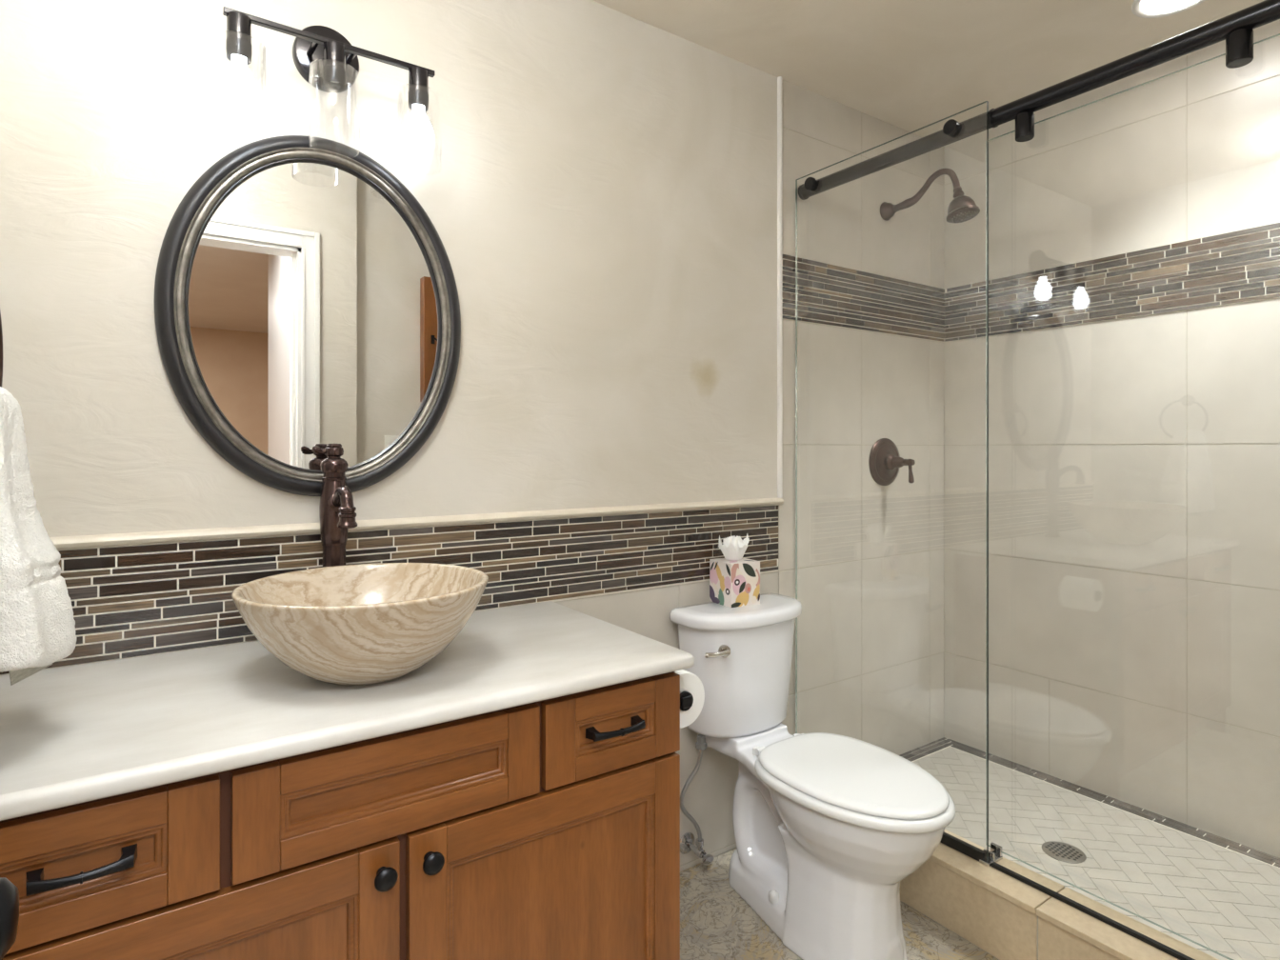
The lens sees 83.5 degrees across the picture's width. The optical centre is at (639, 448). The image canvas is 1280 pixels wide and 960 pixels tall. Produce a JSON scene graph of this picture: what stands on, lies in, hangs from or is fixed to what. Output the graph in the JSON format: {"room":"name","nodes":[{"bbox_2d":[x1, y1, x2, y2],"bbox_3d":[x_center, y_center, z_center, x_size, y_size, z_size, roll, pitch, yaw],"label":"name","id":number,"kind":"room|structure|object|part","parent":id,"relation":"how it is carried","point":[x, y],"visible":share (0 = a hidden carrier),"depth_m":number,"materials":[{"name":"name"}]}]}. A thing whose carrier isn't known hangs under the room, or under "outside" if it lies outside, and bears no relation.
{"room":"bathroom","nodes":[
{"label":"bathroom","id":0,"kind":"room"},
{"bbox_2d":[0,386,76,685],"bbox_3d":[-0.811,0.109,0.940,0.115,0.387,0.209,0,0,-35],"label":"hand towel","id":1,"kind":"object","parent":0,"point":[37,623],"visible":1,"depth_m":0.90,"materials":[{"name":"white fabric"}]},
{"bbox_2d":[0,0,777,871],"bbox_3d":[0.015,0.057,2.085,3.038,2.520,0.100,0,0,-35],"label":"wall","id":2,"kind":"structure","parent":0,"point":[601,204],"depth_m":1.73,"materials":[{"name":"paint"}]},
{"bbox_2d":[153,135,460,496],"bbox_3d":[-0.672,-0.281,1.531,0.606,0.767,0.028,0,0,-35],"label":"oval mirror","id":3,"kind":"object","parent":2,"relation":"attached to","point":[305,297],"visible":0.96,"depth_m":1.51,"materials":[{"name":"black mirror"}]},
{"bbox_2d":[188,161,438,470],"bbox_3d":[-0.677,-0.281,1.538,0.498,0.659,0.005,0,0,-35],"label":"mirror glass","id":4,"kind":"object","parent":3,"relation":"attached to","point":[313,290],"depth_m":1.52,"materials":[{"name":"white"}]},
{"bbox_2d":[209,6,440,174],"bbox_3d":[-0.636,-0.754,1.478,0.435,0.294,0.158,0,0,-35],"label":"vanity light","id":5,"kind":"object","parent":2,"relation":"attached to","point":[322,55],"visible":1,"depth_m":1.44,"materials":[{"name":"brown metal"}]},
{"bbox_3d":[-0.758,-0.697,1.355,0.065,0.124,0.065,0,0,-35],"label":"light bulb","id":6,"kind":"part","parent":5,"relation":"part of","materials":[{"name":"white glass"}]},
{"bbox_3d":[-0.758,-0.686,1.355,0.095,0.160,0.095,0,0,-35],"label":"lamp shade","id":7,"kind":"part","parent":5,"relation":"part of","materials":[{"name":"clear glass"}]},
{"bbox_2d":[225,11,252,64],"bbox_3d":[-0.758,-0.775,1.355,0.043,0.079,0.043,0,0,-35],"label":"socket","id":8,"kind":"object","parent":5,"relation":"attached to","point":[238,45],"depth_m":1.34,"materials":[{"name":"black metal"}]},
{"bbox_3d":[-0.670,-0.824,1.471,0.011,0.021,0.091,0,0,-35],"label":"arm","id":9,"kind":"part","parent":5,"relation":"part of","materials":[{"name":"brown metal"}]},
{"bbox_3d":[-0.618,-0.686,1.452,0.095,0.160,0.095,0,0,-35],"label":"lamp shade","id":10,"kind":"part","parent":5,"relation":"part of","materials":[{"name":"clear glass"}]},
{"bbox_2d":[322,40,346,90],"bbox_3d":[-0.618,-0.775,1.452,0.043,0.079,0.043,0,0,-35],"label":"socket","id":11,"kind":"object","parent":5,"relation":"attached to","point":[334,74],"depth_m":1.44,"materials":[{"name":"black metal"}]},
{"bbox_3d":[-0.611,-0.824,1.512,0.011,0.021,0.091,0,0,-35],"label":"arm","id":12,"kind":"part","parent":5,"relation":"part of","materials":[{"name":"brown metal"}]},
{"bbox_3d":[-0.479,-0.686,1.549,0.095,0.160,0.095,0,0,-35],"label":"lamp shade","id":13,"kind":"part","parent":5,"relation":"part of","materials":[{"name":"clear glass"}]},
{"bbox_2d":[408,66,428,111],"bbox_3d":[-0.479,-0.775,1.549,0.043,0.079,0.043,0,0,-35],"label":"socket","id":14,"kind":"object","parent":5,"relation":"attached to","point":[418,95],"depth_m":1.53,"materials":[{"name":"black metal"}]},
{"bbox_3d":[-0.479,-0.697,1.549,0.065,0.124,0.065,0,0,-35],"label":"light bulb","id":15,"kind":"part","parent":5,"relation":"part of","materials":[{"name":"white glass"}]},
{"bbox_2d":[0,504,778,675],"bbox_3d":[-0.341,0.289,1.783,1.909,0.216,0.016,0,0,-35],"label":"tile backsplash","id":16,"kind":"structure","parent":2,"relation":"attached to","point":[129,601],"depth_m":1.64,"materials":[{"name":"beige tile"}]},
{"bbox_2d":[49,497,783,549],"bbox_3d":[-0.329,0.170,1.778,1.923,0.022,0.014,0,0,-35],"label":"trim","id":17,"kind":"structure","parent":2,"relation":"attached to","point":[167,536],"depth_m":1.60,"materials":[{"name":"tile"}]},
{"bbox_2d":[554,80,944,871],"bbox_3d":[0.041,0.016,2.050,2.838,2.441,0.012,0,0,-35],"label":"wall tile","id":18,"kind":"structure","parent":2,"relation":"attached to","point":[870,555],"depth_m":2.53,"materials":[{"name":"beige tile"}]},
{"bbox_2d":[680,734,713,863],"bbox_3d":[0.147,0.997,2.046,0.114,0.384,0.118,0,0,-35],"label":"supply valve","id":19,"kind":"object","parent":18,"relation":"attached to","point":[688,840],"visible":0.97,"depth_m":2.03,"materials":[{"name":"silver metal"}]},
{"bbox_3d":[0.189,1.161,2.032,0.038,0.023,0.026,0,0,-35],"label":"valve handle","id":20,"kind":"part","parent":19,"relation":"part of","materials":[{"name":"silver metal"}]},
{"bbox_2d":[868,438,915,485],"bbox_3d":[0.933,0.049,2.584,0.176,0.176,0.124,0,0,-35],"label":"shower valve","id":21,"kind":"object","parent":18,"relation":"attached to","point":[885,461],"visible":1,"depth_m":2.60,"materials":[{"name":"brown metal"}]},
{"bbox_3d":[0.959,0.079,2.546,0.027,0.088,0.032,0,0,-35],"label":"lever","id":22,"kind":"part","parent":21,"relation":"part of","materials":[{"name":"brown metal"}]},
{"bbox_2d":[880,168,979,223],"bbox_3d":[1.005,-0.860,2.493,0.104,0.196,0.355,0,0,-35],"label":"showerhead","id":23,"kind":"object","parent":18,"relation":"attached to","point":[962,209],"visible":1,"depth_m":2.41,"materials":[{"name":"brown metal"}]},
{"bbox_3d":[0.995,-0.909,2.507,0.030,0.096,0.264,0,0,-35],"label":"arm","id":24,"kind":"part","parent":23,"relation":"part of","materials":[{"name":"brown metal"}]},
{"bbox_3d":[1.077,-0.771,2.388,0.077,0.020,0.075,0,0,-35],"label":"nozzle plate","id":25,"kind":"part","parent":23,"relation":"part of","materials":[{"name":"grey"}]},
{"bbox_2d":[797,0,1279,199],"bbox_3d":[0.993,-0.851,1.728,0.049,0.049,1.590,0,0,-35],"label":"shower rail","id":26,"kind":"object","parent":18,"relation":"attached to","point":[1267,11],"visible":0.9,"depth_m":1.67,"materials":[{"name":"black metal"}]},
{"bbox_2d":[985,27,1279,959],"bbox_3d":[1.161,0.109,1.498,0.058,1.876,0.930,0,0,-35],"label":"door","id":27,"kind":"structure","parent":26,"relation":"hanging from","point":[1239,43],"depth_m":1.67,"materials":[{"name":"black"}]},
{"bbox_2d":[777,76,782,498],"bbox_3d":[0.455,-0.522,2.322,0.018,1.362,0.011,0,0,-35],"label":"trim","id":28,"kind":"structure","parent":2,"relation":"attached to","point":[779,78],"depth_m":2.32,"materials":[{"name":"beige tile"}]},
{"bbox_2d":[782,254,944,341],"bbox_3d":[0.833,-0.528,2.592,0.916,0.210,0.010,0,0,-35],"label":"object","id":29,"kind":"structure","parent":2,"relation":"attached to","point":[828,294],"depth_m":2.55,"materials":[{"name":"beige tile"}]},
{"bbox_2d":[899,737,1279,868],"bbox_3d":[1.338,1.150,1.967,0.796,0.008,1.600,0,0,-35],"label":"trim","id":30,"kind":"structure","parent":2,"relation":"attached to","point":[912,755],"depth_m":2.35,"materials":[{"name":"beige tile"}]},
{"bbox_2d":[680,848,998,959],"bbox_3d":[0.140,1.277,1.107,1.930,0.080,1.650,0,0,-35],"label":"floor","id":31,"kind":"structure","parent":0,"point":[716,923],"depth_m":1.84,"materials":[{"name":"stone"}]},
{"bbox_2d":[0,671,679,959],"bbox_3d":[-0.508,0.829,1.295,1.068,0.817,0.595,0,0,-35],"label":"vanity cabinet","id":32,"kind":"object","parent":31,"relation":"on","point":[549,829],"visible":0.98,"depth_m":1.08,"materials":[{"name":"brown wood"}]},
{"bbox_3d":[-0.686,0.510,0.878,0.176,0.061,0.005,0,0,-35],"label":"panel","id":33,"kind":"part","parent":32,"relation":"part of","materials":[{"name":"brown wood"}]},
{"bbox_3d":[-0.662,0.503,0.851,0.106,0.017,0.039,0,0,-35],"label":"pull handle","id":34,"kind":"part","parent":32,"relation":"part of","materials":[{"name":"black metal"}]},
{"bbox_3d":[-0.682,0.510,0.872,0.178,0.063,0.014,0,0,-35],"label":"molding","id":35,"kind":"part","parent":32,"relation":"part of","materials":[{"name":"brown wood"}]},
{"bbox_3d":[-0.682,0.510,0.873,0.294,0.147,0.019,0,0,-35],"label":"drawer","id":36,"kind":"part","parent":32,"relation":"part of","materials":[{"name":"brown wood"}]},
{"bbox_3d":[-0.585,0.852,0.939,0.529,0.520,0.019,0,0,-35],"label":"door","id":37,"kind":"part","parent":32,"relation":"part of","materials":[{"name":"brown wood"}]},
{"bbox_3d":[-0.585,0.852,0.939,0.411,0.402,0.014,0,0,-35],"label":"molding","id":38,"kind":"part","parent":32,"relation":"part of","materials":[{"name":"brown wood"}]},
{"bbox_3d":[-0.589,0.852,0.945,0.409,0.400,0.005,0,0,-35],"label":"panel","id":39,"kind":"part","parent":32,"relation":"part of","materials":[{"name":"brown wood"}]},
{"bbox_2d":[0,600,694,820],"bbox_3d":[-0.506,0.406,1.304,1.092,0.026,0.582,0,0,-35],"label":"countertop","id":40,"kind":"structure","parent":32,"relation":"on","point":[70,735],"depth_m":1.12,"materials":[{"name":"stone"}]},
{"bbox_2d":[312,443,357,567],"bbox_3d":[-0.610,0.191,1.441,0.072,0.404,0.164,0,0,-35],"label":"faucet","id":41,"kind":"object","parent":40,"relation":"on","point":[337,514],"visible":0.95,"depth_m":1.47,"materials":[{"name":"brown metal"}]},
{"bbox_3d":[-0.656,0.004,1.472,0.032,0.018,0.016,0,0,-35],"label":"lever","id":42,"kind":"part","parent":41,"relation":"part of","materials":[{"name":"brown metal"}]},
{"bbox_3d":[-0.593,0.097,1.427,0.025,0.050,0.113,0,0,-35],"label":"spout","id":43,"kind":"part","parent":41,"relation":"part of","materials":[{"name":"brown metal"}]},
{"bbox_2d":[231,562,488,685],"bbox_3d":[-0.475,0.312,1.251,0.413,0.161,0.413,0,0,-35],"label":"vessel sink","id":44,"kind":"object","parent":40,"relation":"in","point":[360,624],"visible":1,"depth_m":1.14,"materials":[{"name":"stone"}]},
{"bbox_3d":[-0.376,0.631,1.055,0.034,0.034,0.029,0,0,-35],"label":"knob","id":45,"kind":"part","parent":32,"relation":"part of","materials":[{"name":"black metal"}]},
{"bbox_3d":[-0.366,0.510,1.099,0.338,0.061,0.005,0,0,-35],"label":"panel","id":46,"kind":"part","parent":32,"relation":"part of","materials":[{"name":"brown wood"}]},
{"bbox_3d":[-0.362,0.510,1.094,0.340,0.063,0.014,0,0,-35],"label":"molding","id":47,"kind":"part","parent":32,"relation":"part of","materials":[{"name":"brown wood"}]},
{"bbox_3d":[-0.317,0.631,1.095,0.034,0.034,0.029,0,0,-35],"label":"knob","id":48,"kind":"part","parent":32,"relation":"part of","materials":[{"name":"black metal"}]},
{"bbox_3d":[-0.142,0.852,1.246,0.521,0.520,0.019,0,0,-35],"label":"door","id":49,"kind":"part","parent":32,"relation":"part of","materials":[{"name":"brown wood"}]},
{"bbox_3d":[-0.146,0.852,1.252,0.401,0.400,0.005,0,0,-35],"label":"panel","id":50,"kind":"part","parent":32,"relation":"part of","materials":[{"name":"brown wood"}]},
{"bbox_3d":[-0.142,0.852,1.246,0.403,0.402,0.014,0,0,-35],"label":"molding","id":51,"kind":"part","parent":32,"relation":"part of","materials":[{"name":"brown wood"}]},
{"bbox_3d":[-0.047,0.510,1.312,0.290,0.147,0.019,0,0,-35],"label":"drawer","id":52,"kind":"part","parent":32,"relation":"part of","materials":[{"name":"brown wood"}]},
{"bbox_3d":[-0.051,0.510,1.318,0.172,0.061,0.005,0,0,-35],"label":"panel","id":53,"kind":"part","parent":32,"relation":"part of","materials":[{"name":"brown wood"}]},
{"bbox_3d":[-0.047,0.510,1.312,0.174,0.063,0.014,0,0,-35],"label":"molding","id":54,"kind":"part","parent":32,"relation":"part of","materials":[{"name":"brown wood"}]},
{"bbox_3d":[-0.039,0.503,1.282,0.112,0.017,0.039,0,0,-35],"label":"pull handle","id":55,"kind":"part","parent":32,"relation":"part of","materials":[{"name":"black metal"}]},
{"bbox_2d":[680,691,693,711],"bbox_3d":[0.045,0.517,1.502,0.076,0.044,0.132,0,0,-35],"label":"paper holder","id":56,"kind":"object","parent":32,"relation":"attached to","point":[686,698],"visible":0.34,"depth_m":1.46,"materials":[{"name":"black metal"}]},
{"bbox_2d":[674,669,704,728],"bbox_3d":[0.062,0.517,1.512,0.113,0.113,0.100,0,0,-35],"label":"toilet paper roll","id":57,"kind":"object","parent":56,"relation":"on","point":[690,682],"visible":0.33,"depth_m":1.48,"materials":[{"name":"white paper"}]},
{"bbox_2d":[669,593,955,959],"bbox_3d":[0.458,0.846,1.868,0.422,0.782,0.734,0,0,-35],"label":"toilet","id":58,"kind":"object","parent":31,"relation":"on","point":[828,828],"visible":1,"depth_m":1.79,"materials":[{"name":"white ceramic"}]},
{"bbox_3d":[0.208,0.553,1.928,0.079,0.018,0.021,0,0,-31],"label":"lever arm","id":59,"kind":"part","parent":58,"relation":"part of","materials":[{"name":"silver metal"}]},
{"bbox_3d":[0.232,0.553,1.956,0.033,0.033,0.015,0,0,-24],"label":"flush handle","id":60,"kind":"part","parent":58,"relation":"part of","materials":[{"name":"silver metal"}]},
{"bbox_2d":[709,534,759,607],"bbox_3d":[0.282,0.351,2.121,0.114,0.208,0.106,0,0,-30],"label":"tissue box","id":61,"kind":"object","parent":58,"relation":"on","point":[734,580],"visible":1,"depth_m":2.09,"materials":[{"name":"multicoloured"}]},
{"bbox_3d":[0.309,0.475,2.084,0.422,0.040,0.208,0,0,-35],"label":"tank lid","id":62,"kind":"part","parent":58,"relation":"part of","materials":[{"name":"white ceramic"}]},
{"bbox_3d":[0.306,0.650,2.088,0.380,0.310,0.183,0,0,-35],"label":"tank","id":63,"kind":"part","parent":58,"relation":"part of","materials":[{"name":"white ceramic"}]},
{"bbox_3d":[0.458,1.021,1.869,0.343,0.432,0.699,0,0,-35],"label":"bowl","id":64,"kind":"part","parent":58,"relation":"part of","materials":[{"name":"white ceramic"}]},
{"bbox_3d":[0.527,0.798,1.768,0.348,0.017,0.468,0,0,-35],"label":"seat lid","id":65,"kind":"part","parent":58,"relation":"part of","materials":[{"name":"white plastic"}]},
{"bbox_3d":[0.529,0.820,1.766,0.372,0.024,0.486,0,0,-35],"label":"seat","id":66,"kind":"part","parent":58,"relation":"part of","materials":[{"name":"white plastic"}]},
{"bbox_2d":[900,829,1219,959],"bbox_3d":[0.977,1.188,1.687,0.146,0.257,1.650,0,0,-35],"label":"shower curb","id":67,"kind":"object","parent":31,"relation":"on","point":[1002,915],"depth_m":1.72,"materials":[{"name":"tile"}]},
{"bbox_2d":[795,100,988,860],"bbox_3d":[0.697,0.087,2.093,0.027,1.946,0.652,0,0,-35],"label":"fixed glass panel","id":68,"kind":"object","parent":67,"relation":"on","point":[950,127],"visible":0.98,"depth_m":1.88,"materials":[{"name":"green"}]},
{"bbox_2d":[979,842,1002,866],"bbox_3d":[0.903,1.043,1.843,0.065,0.032,0.028,0,0,-35],"label":"guide","id":69,"kind":"object","parent":67,"relation":"on","point":[995,854],"visible":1,"depth_m":1.84,"materials":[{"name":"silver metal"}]},
{"bbox_2d":[991,861,1195,959],"bbox_3d":[1.174,1.055,1.416,0.012,0.010,0.981,0,0,-35],"label":"door track","id":70,"kind":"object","parent":67,"relation":"on","point":[1086,910],"depth_m":1.62,"materials":[{"name":"black metal"}]},
{"bbox_2d":[591,0,1279,146],"bbox_3d":[0.504,-1.253,1.378,3.038,0.100,1.820,0,0,-35],"label":"ceiling","id":71,"kind":"structure","parent":0,"point":[910,66],"depth_m":2.10,"materials":[{"name":"paint"}]},
{"bbox_2d":[1131,0,1205,18],"bbox_3d":[1.420,-1.200,1.902,0.192,0.006,0.192,0,0,-35],"label":"recessed light","id":72,"kind":"object","parent":71,"relation":"in","point":[1144,9],"visible":1,"depth_m":1.95,"materials":[{"name":"white paint"}]},
{"bbox_2d":[912,746,1279,959],"bbox_3d":[1.353,1.232,1.952,0.808,0.169,1.658,0,0,-35],"label":"floor","id":73,"kind":"structure","parent":0,"point":[1227,902],"depth_m":2.01,"materials":[{"name":"tile"}]},
{"bbox_2d":[1041,840,1086,863],"bbox_3d":[1.204,1.146,2.038,0.110,0.004,0.110,0,0,-35],"label":"shower drain","id":74,"kind":"object","parent":73,"relation":"on","point":[1058,850],"visible":1,"depth_m":2.03,"materials":[{"name":"silver metal"}]},
{"bbox_3d":[1.742,0.057,2.181,0.088,2.520,1.732,0,0,-35],"label":"wall","id":75,"kind":"structure","parent":0,"visible":0},
{"bbox_2d":[944,20,1279,858],"bbox_3d":[1.685,0.016,2.177,0.012,2.441,1.650,0,0,-35],"label":"wall tile","id":76,"kind":"structure","parent":75,"relation":"attached to","point":[1134,462],"depth_m":2.34,"materials":[{"name":"beige tile"}]},
{"bbox_2d":[944,222,1279,341],"bbox_3d":[1.682,-0.528,2.172,0.010,0.210,1.646,0,0,-35],"label":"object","id":77,"kind":"structure","parent":75,"relation":"attached to","point":[1243,266],"depth_m":2.31,"materials":[{"name":"beige tile"}]},
{"bbox_3d":[-0.678,0.057,0.506,0.100,2.520,1.732,0,0,-35],"label":"wall","id":78,"kind":"structure","parent":0,"visible":0},
{"bbox_2d":[0,311,2,387],"bbox_3d":[-0.871,-0.140,0.925,0.060,0.208,0.186,0,0,-35],"label":"towel ring","id":79,"kind":"object","parent":78,"relation":"attached to","point":[1,330],"visible":0.88,"depth_m":1.01,"materials":[{"name":"brown metal"}]},
{"bbox_3d":[0.156,0.202,0.103,0.705,2.070,0.120,0,0,-35],"label":"trim","id":80,"kind":"structure","parent":0,"visible":0},
{"bbox_2d":[0,877,19,959],"bbox_3d":[-0.347,0.211,0.272,0.109,2.028,0.700,0,0,-35],"label":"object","id":81,"kind":"structure","parent":80,"relation":"attached to","point":[9,892],"depth_m":0.52,"materials":[{"name":"black metal"}]}
]}

